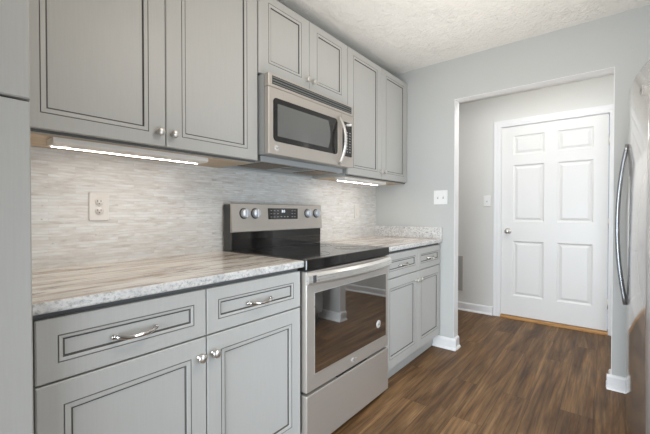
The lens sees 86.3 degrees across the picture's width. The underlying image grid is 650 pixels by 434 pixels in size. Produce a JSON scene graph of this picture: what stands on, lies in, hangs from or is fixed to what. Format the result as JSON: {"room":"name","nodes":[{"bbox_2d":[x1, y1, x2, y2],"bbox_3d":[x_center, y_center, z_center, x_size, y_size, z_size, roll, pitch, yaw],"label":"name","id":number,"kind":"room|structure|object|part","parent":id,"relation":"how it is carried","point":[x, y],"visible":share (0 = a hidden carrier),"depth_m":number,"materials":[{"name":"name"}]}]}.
{"room":"kitchen","nodes":[
{"label":"kitchen","id":0,"kind":"room"},
{"bbox_2d":[223,167,312,177],"bbox_3d":[-1.167,-0.080,1.372,0.100,2.394,5.311,1,1,39],"label":"wall","id":1,"kind":"structure","parent":0,"point":[236,168],"depth_m":2.26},
{"bbox_2d":[29,0,256,167],"bbox_3d":[-0.761,-0.721,1.492,0.350,0.895,0.966,1,1,39],"label":"upper cabinet","id":2,"kind":"object","parent":1,"relation":"attached to","point":[171,76],"visible":0.98,"depth_m":1.36,"materials":[{"name":"grey wood"}]},
{"bbox_3d":[-0.802,-0.724,1.227,0.019,0.882,0.469,1,1,39],"label":"door","id":3,"kind":"part","parent":2,"relation":"part of","materials":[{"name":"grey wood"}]},
{"bbox_2d":[47,137,207,163],"bbox_3d":[-0.757,-0.260,1.410,0.085,0.022,0.580,1,1,39],"label":"light","id":4,"kind":"object","parent":2,"relation":"attached to","point":[57,142],"visible":1,"depth_m":1.34,"materials":[{"name":"white plastic"}]},
{"bbox_3d":[-0.788,-0.275,1.519,0.280,0.003,0.930,1,1,39],"label":"panel","id":5,"kind":"part","parent":2,"relation":"part of","materials":[{"name":"grey wood"}]},
{"bbox_3d":[-0.653,-0.340,1.377,0.030,0.032,0.032,1,1,39],"label":"knob","id":6,"kind":"part","parent":2,"relation":"part of","materials":[{"name":"silver metal"}]},
{"bbox_3d":[-0.616,-0.340,1.422,0.030,0.032,0.032,1,1,39],"label":"knob","id":7,"kind":"part","parent":2,"relation":"part of","materials":[{"name":"silver metal"}]},
{"bbox_3d":[-0.503,-0.728,1.596,0.019,0.882,0.476,1,1,39],"label":"door","id":8,"kind":"part","parent":2,"relation":"part of","materials":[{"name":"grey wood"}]},
{"bbox_2d":[31,146,375,269],"bbox_3d":[-0.360,-0.032,2.279,0.008,0.507,2.684,1,1,39],"label":"backsplash","id":9,"kind":"structure","parent":1,"relation":"attached to","point":[157,208],"depth_m":1.67,"materials":[{"name":"tile"}]},
{"bbox_2d":[89,192,108,220],"bbox_3d":[-0.980,-0.045,1.503,0.009,0.122,0.076,1,1,39],"label":"outlet","id":10,"kind":"object","parent":9,"relation":"attached to","point":[98,202],"visible":1,"depth_m":1.50,"materials":[{"name":"white plastic"}]},
{"bbox_2d":[95,207,103,214],"bbox_3d":[-0.978,-0.026,1.501,0.003,0.033,0.033,1,1,39],"label":"receptacle","id":11,"kind":"object","parent":10,"relation":"attached to","point":[98,210],"depth_m":1.50,"materials":[{"name":"white plastic"}]},
{"bbox_2d":[95,198,103,205],"bbox_3d":[-0.978,-0.065,1.501,0.003,0.033,0.033,1,1,39],"label":"receptacle","id":12,"kind":"object","parent":10,"relation":"attached to","point":[98,201],"depth_m":1.50,"materials":[{"name":"white plastic"}]},
{"bbox_2d":[354,205,358,217],"bbox_3d":[0.281,-0.047,3.052,0.010,0.118,0.072,1,1,39],"label":"light switch","id":13,"kind":"object","parent":9,"relation":"attached to","point":[356,207],"visible":1,"depth_m":3.04,"materials":[{"name":"white plastic"}]},
{"bbox_2d":[257,0,346,103],"bbox_3d":[-0.206,-0.956,2.173,0.350,0.441,0.788,1,1,39],"label":"upper cabinet","id":14,"kind":"object","parent":1,"relation":"attached to","point":[291,47],"visible":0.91,"depth_m":2.01,"materials":[{"name":"grey wood"}]},
{"bbox_3d":[-0.225,-0.960,1.934,0.019,0.428,0.392,1,1,39],"label":"door","id":15,"kind":"part","parent":14,"relation":"part of","materials":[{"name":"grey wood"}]},
{"bbox_2d":[230,72,352,175],"bbox_3d":[-0.174,-0.514,2.135,0.452,0.442,0.753,1,1,39],"label":"microwave","id":16,"kind":"object","parent":14,"relation":"attached to","point":[301,130],"visible":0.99,"depth_m":1.96,"materials":[{"name":"grey metal"}]},
{"bbox_3d":[-0.102,-0.494,1.988,0.032,0.340,0.616,1,1,39],"label":"door","id":17,"kind":"part","parent":16,"relation":"part of","materials":[{"name":"silver metal"}]},
{"bbox_3d":[0.110,-0.483,2.177,0.065,0.305,0.025,1,1,39],"label":"handle","id":18,"kind":"part","parent":16,"relation":"part of","materials":[{"name":"silver metal"}]},
{"bbox_3d":[0.136,-0.497,2.281,0.032,0.340,0.136,1,1,39],"label":"control panel","id":19,"kind":"part","parent":16,"relation":"part of","materials":[{"name":"silver metal"}]},
{"bbox_3d":[0.024,-0.964,2.240,0.019,0.428,0.392,1,1,39],"label":"door","id":20,"kind":"part","parent":14,"relation":"part of","materials":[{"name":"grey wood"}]},
{"bbox_2d":[313,46,406,185],"bbox_3d":[0.335,-0.738,2.840,0.350,0.895,0.918,1,1,39],"label":"upper cabinet","id":21,"kind":"object","parent":1,"relation":"attached to","point":[378,98],"visible":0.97,"depth_m":2.69,"materials":[{"name":"grey wood"}]},
{"bbox_3d":[0.309,-0.292,2.867,0.280,0.003,0.882,1,1,39],"label":"panel","id":22,"kind":"part","parent":21,"relation":"part of","materials":[{"name":"grey wood"}]},
{"bbox_2d":[335,177,385,184],"bbox_3d":[0.293,-0.277,2.701,0.085,0.022,0.590,1,1,39],"label":"light","id":23,"kind":"object","parent":21,"relation":"attached to","point":[345,179],"visible":1,"depth_m":2.62,"materials":[{"name":"white plastic"}]},
{"bbox_3d":[0.297,-0.741,2.579,0.019,0.882,0.464,1,1,39],"label":"door","id":24,"kind":"part","parent":21,"relation":"part of","materials":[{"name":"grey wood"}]},
{"bbox_3d":[0.587,-0.746,2.936,0.019,0.882,0.450,1,1,39],"label":"door","id":25,"kind":"part","parent":21,"relation":"part of","materials":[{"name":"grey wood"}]},
{"bbox_2d":[277,0,649,104],"bbox_3d":[0.127,-1.299,1.125,4.600,0.050,6.585,1,1,39],"label":"ceiling","id":26,"kind":"structure","parent":0,"point":[398,36],"depth_m":2.30,"materials":[{"name":"white paint"}]},
{"bbox_2d":[331,310,629,433],"bbox_3d":[0.127,1.144,1.156,4.600,0.050,6.585,1,1,39],"label":"floor","id":27,"kind":"structure","parent":0,"point":[506,375],"depth_m":2.23,"materials":[{"name":"brown wood"}]},
{"bbox_2d":[0,0,33,433],"bbox_3d":[-1.228,-0.016,0.658,0.689,2.283,0.926,1,1,39],"label":"pantry cabinet","id":28,"kind":"object","parent":27,"relation":"on","point":[16,329],"visible":1,"depth_m":0.80,"materials":[{"name":"grey wood"}]},
{"bbox_3d":[-0.846,-0.716,0.636,0.019,0.882,0.462,1,1,39],"label":"door","id":29,"kind":"part","parent":28,"relation":"part of","materials":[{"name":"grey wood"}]},
{"bbox_2d":[32,268,299,433],"bbox_3d":[-0.643,0.675,1.409,0.660,0.882,0.960,1,1,39],"label":"base cabinet","id":30,"kind":"object","parent":27,"relation":"on","point":[221,357],"visible":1,"depth_m":1.14,"materials":[{"name":"grey wood"}]},
{"bbox_3d":[-0.572,0.336,1.039,0.019,0.162,0.468,1,1,39],"label":"drawer","id":31,"kind":"part","parent":30,"relation":"part of","materials":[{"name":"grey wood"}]},
{"bbox_3d":[-0.572,0.716,1.044,0.019,0.586,0.468,1,1,39],"label":"door","id":32,"kind":"part","parent":30,"relation":"part of","materials":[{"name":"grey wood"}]},
{"bbox_3d":[-0.551,0.343,1.022,0.034,0.017,0.132,1,1,39],"label":"handle","id":33,"kind":"part","parent":30,"relation":"part of","materials":[{"name":"silver metal"}]},
{"bbox_2d":[32,251,303,315],"bbox_3d":[-0.649,0.217,1.411,0.642,0.030,0.964,1,1,39],"label":"countertop","id":34,"kind":"structure","parent":30,"relation":"on","point":[56,289],"depth_m":1.21,"materials":[{"name":"stone"}]},
{"bbox_3d":[-0.421,0.484,1.187,0.030,0.032,0.032,1,1,39],"label":"knob","id":35,"kind":"part","parent":30,"relation":"part of","materials":[{"name":"silver metal"}]},
{"bbox_3d":[-0.386,0.483,1.230,0.030,0.032,0.032,1,1,39],"label":"knob","id":36,"kind":"part","parent":30,"relation":"part of","materials":[{"name":"silver metal"}]},
{"bbox_3d":[-0.271,0.331,1.409,0.019,0.162,0.479,1,1,39],"label":"drawer","id":37,"kind":"part","parent":30,"relation":"part of","materials":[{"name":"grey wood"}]},
{"bbox_3d":[-0.271,0.711,1.414,0.019,0.586,0.479,1,1,39],"label":"door","id":38,"kind":"part","parent":30,"relation":"part of","materials":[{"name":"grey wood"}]},
{"bbox_3d":[-0.250,0.338,1.392,0.034,0.017,0.132,1,1,39],"label":"handle","id":39,"kind":"part","parent":30,"relation":"part of","materials":[{"name":"silver metal"}]},
{"bbox_2d":[224,203,391,433],"bbox_3d":[-0.071,0.514,2.071,0.685,1.187,0.782,1,1,39],"label":"range","id":40,"kind":"object","parent":27,"relation":"on","point":[344,287],"visible":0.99,"depth_m":1.90,"materials":[{"name":"grey metal"}]},
{"bbox_3d":[-0.457,-0.020,1.984,0.030,0.062,0.062,1,1,39],"label":"burner knob","id":41,"kind":"part","parent":40,"relation":"part of","materials":[{"name":"grey metal"}]},
{"bbox_3d":[-0.405,-0.021,2.047,0.030,0.062,0.062,1,1,39],"label":"burner knob","id":42,"kind":"part","parent":40,"relation":"part of","materials":[{"name":"grey metal"}]},
{"bbox_3d":[-0.280,0.135,2.238,0.010,0.102,0.768,1,1,39],"label":"panel","id":43,"kind":"part","parent":40,"relation":"part of","materials":[{"name":"black glass"}]},
{"bbox_3d":[-0.113,-0.026,2.406,0.030,0.062,0.062,1,1,39],"label":"burner knob","id":44,"kind":"part","parent":40,"relation":"part of","materials":[{"name":"grey metal"}]},
{"bbox_2d":[231,242,388,270],"bbox_3d":[-0.063,0.214,2.055,0.573,0.050,0.772,1,1,39],"label":"cooktop","id":45,"kind":"object","parent":40,"relation":"in","point":[318,256],"depth_m":1.92,"materials":[{"name":"black glass"}]},
{"bbox_3d":[-0.055,-0.027,2.477,0.030,0.062,0.062,1,1,39],"label":"burner knob","id":46,"kind":"part","parent":40,"relation":"part of","materials":[{"name":"grey metal"}]},
{"bbox_3d":[0.141,0.953,1.900,0.044,0.258,0.764,1,1,39],"label":"storage drawer","id":47,"kind":"part","parent":40,"relation":"part of","materials":[{"name":"silver metal"}]},
{"bbox_3d":[0.140,0.529,1.895,0.042,0.562,0.764,1,1,39],"label":"oven door","id":48,"kind":"part","parent":40,"relation":"part of","materials":[{"name":"silver metal"}]},
{"bbox_3d":[0.175,0.283,1.863,0.045,0.062,0.772,1,1,39],"label":"handle","id":49,"kind":"part","parent":40,"relation":"part of","materials":[{"name":"silver metal"}]},
{"bbox_2d":[385,243,439,377],"bbox_3d":[0.449,0.658,2.752,0.660,0.882,0.940,1,1,39],"label":"base cabinet","id":50,"kind":"object","parent":27,"relation":"on","point":[413,273],"visible":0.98,"depth_m":2.53,"materials":[{"name":"grey wood"}]},
{"bbox_2d":[315,226,441,251],"bbox_3d":[0.442,0.152,2.752,0.642,0.126,0.942,1,1,39],"label":"countertop","id":51,"kind":"structure","parent":50,"relation":"on","point":[395,238],"depth_m":2.92,"materials":[{"name":"stone"}]},
{"bbox_3d":[0.531,0.319,2.394,0.019,0.162,0.488,1,1,39],"label":"drawer","id":52,"kind":"part","parent":50,"relation":"part of","materials":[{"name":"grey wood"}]},
{"bbox_3d":[0.531,0.698,2.399,0.019,0.586,0.488,1,1,39],"label":"door","id":53,"kind":"part","parent":50,"relation":"part of","materials":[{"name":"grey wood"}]},
{"bbox_3d":[0.826,0.314,2.758,0.019,0.162,0.441,1,1,39],"label":"drawer","id":54,"kind":"part","parent":50,"relation":"part of","materials":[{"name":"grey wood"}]},
{"bbox_3d":[0.826,0.694,2.763,0.019,0.586,0.441,1,1,39],"label":"door","id":55,"kind":"part","parent":50,"relation":"part of","materials":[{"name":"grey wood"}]},
{"bbox_2d":[615,59,649,433],"bbox_3d":[1.802,0.249,1.481,0.866,1.732,0.910,1,1,39],"label":"refrigerator","id":56,"kind":"object","parent":27,"relation":"on","point":[636,299],"visible":1,"depth_m":1.47,"materials":[{"name":"grey metal"}]},
{"bbox_3d":[1.522,0.039,1.779,0.054,0.819,0.023,1,1,39],"label":"handle","id":57,"kind":"part","parent":56,"relation":"part of","materials":[{"name":"grey metal"}]},
{"bbox_3d":[1.570,0.039,1.833,0.054,0.819,0.023,1,1,39],"label":"handle","id":58,"kind":"part","parent":56,"relation":"part of","materials":[{"name":"grey metal"}]},
{"bbox_2d":[376,5,649,377],"bbox_3d":[1.547,-0.095,2.523,2.660,2.394,0.100,1,1,39],"label":"wall","id":59,"kind":"structure","parent":0,"point":[621,41],"depth_m":2.65,"materials":[{"name":"grey paint"}]},
{"bbox_2d":[434,190,447,203],"bbox_3d":[0.970,-0.165,2.915,0.116,0.118,0.017,1,1,39],"label":"light switch","id":60,"kind":"object","parent":59,"relation":"attached to","point":[440,196],"visible":1,"depth_m":2.92,"materials":[{"name":"white plastic"}]},
{"bbox_2d":[432,335,460,350],"bbox_3d":[1.030,1.051,2.941,0.200,0.092,0.126,1,1,39],"label":"baseboard","id":61,"kind":"structure","parent":59,"relation":"attached to","point":[448,343],"depth_m":2.90,"materials":[{"name":"white wood"}]},
{"bbox_2d":[453,67,614,373],"bbox_3d":[1.486,0.069,2.576,1.010,2.064,0.100,1,1,39],"label":"trim","id":62,"kind":"structure","parent":59,"relation":"attached to","point":[611,69],"depth_m":2.85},
{"bbox_2d":[606,369,625,393],"bbox_3d":[2.208,1.063,1.984,0.934,0.092,0.126,1,1,39],"label":"baseboard","id":63,"kind":"structure","parent":59,"relation":"attached to","point":[613,382],"depth_m":2.21,"materials":[{"name":"white wood"}]},
{"bbox_2d":[458,75,613,306],"bbox_3d":[2.160,-0.109,3.641,4.600,2.394,0.100,1,1,39],"label":"wall","id":64,"kind":"structure","parent":0,"point":[477,119],"depth_m":3.88,"materials":[{"name":"grey paint"}]},
{"bbox_2d":[458,256,462,290],"bbox_3d":[1.511,0.655,4.105,0.230,0.403,0.013,1,1,39],"label":"air vent","id":65,"kind":"object","parent":64,"relation":"in","point":[460,258],"visible":0.38,"depth_m":4.04,"materials":[{"name":"grey metal"}]},
{"bbox_2d":[458,301,492,314],"bbox_3d":[2.120,1.042,3.606,4.400,0.092,0.026,1,1,39],"label":"baseboard","id":66,"kind":"structure","parent":64,"relation":"attached to","point":[482,309],"depth_m":3.94,"materials":[{"name":"white wood"}]},
{"bbox_2d":[484,196,490,205],"bbox_3d":[1.801,-0.177,3.856,0.072,0.118,0.017,1,1,39],"label":"light switch","id":67,"kind":"object","parent":64,"relation":"attached to","point":[487,199],"visible":1,"depth_m":3.85,"materials":[{"name":"white plastic"}]},
{"bbox_2d":[493,104,613,335],"bbox_3d":[2.294,0.027,3.521,1.046,2.124,0.119,1,1,39],"label":"trim","id":68,"kind":"structure","parent":64,"relation":"attached to","point":[604,109],"depth_m":3.69,"materials":[{"name":"white wood"}]},
{"bbox_2d":[500,313,607,335],"bbox_3d":[2.290,1.076,3.525,0.907,0.026,0.120,1,1,39],"label":"threshold","id":69,"kind":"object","parent":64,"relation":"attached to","point":[560,325],"depth_m":3.45,"materials":[{"name":"brown wood"}]},
{"bbox_2d":[501,113,609,330],"bbox_3d":[2.269,0.049,3.490,0.921,2.022,0.104,1,1,39],"label":"door","id":70,"kind":"structure","parent":64,"relation":"in","point":[555,220],"depth_m":3.47,"materials":[{"name":"white wood"}]},
{"bbox_3d":[1.957,0.152,3.719,0.066,0.066,0.064,1,1,39],"label":"knob","id":71,"kind":"part","parent":70,"relation":"part of","materials":[{"name":"silver metal"}]}
]}

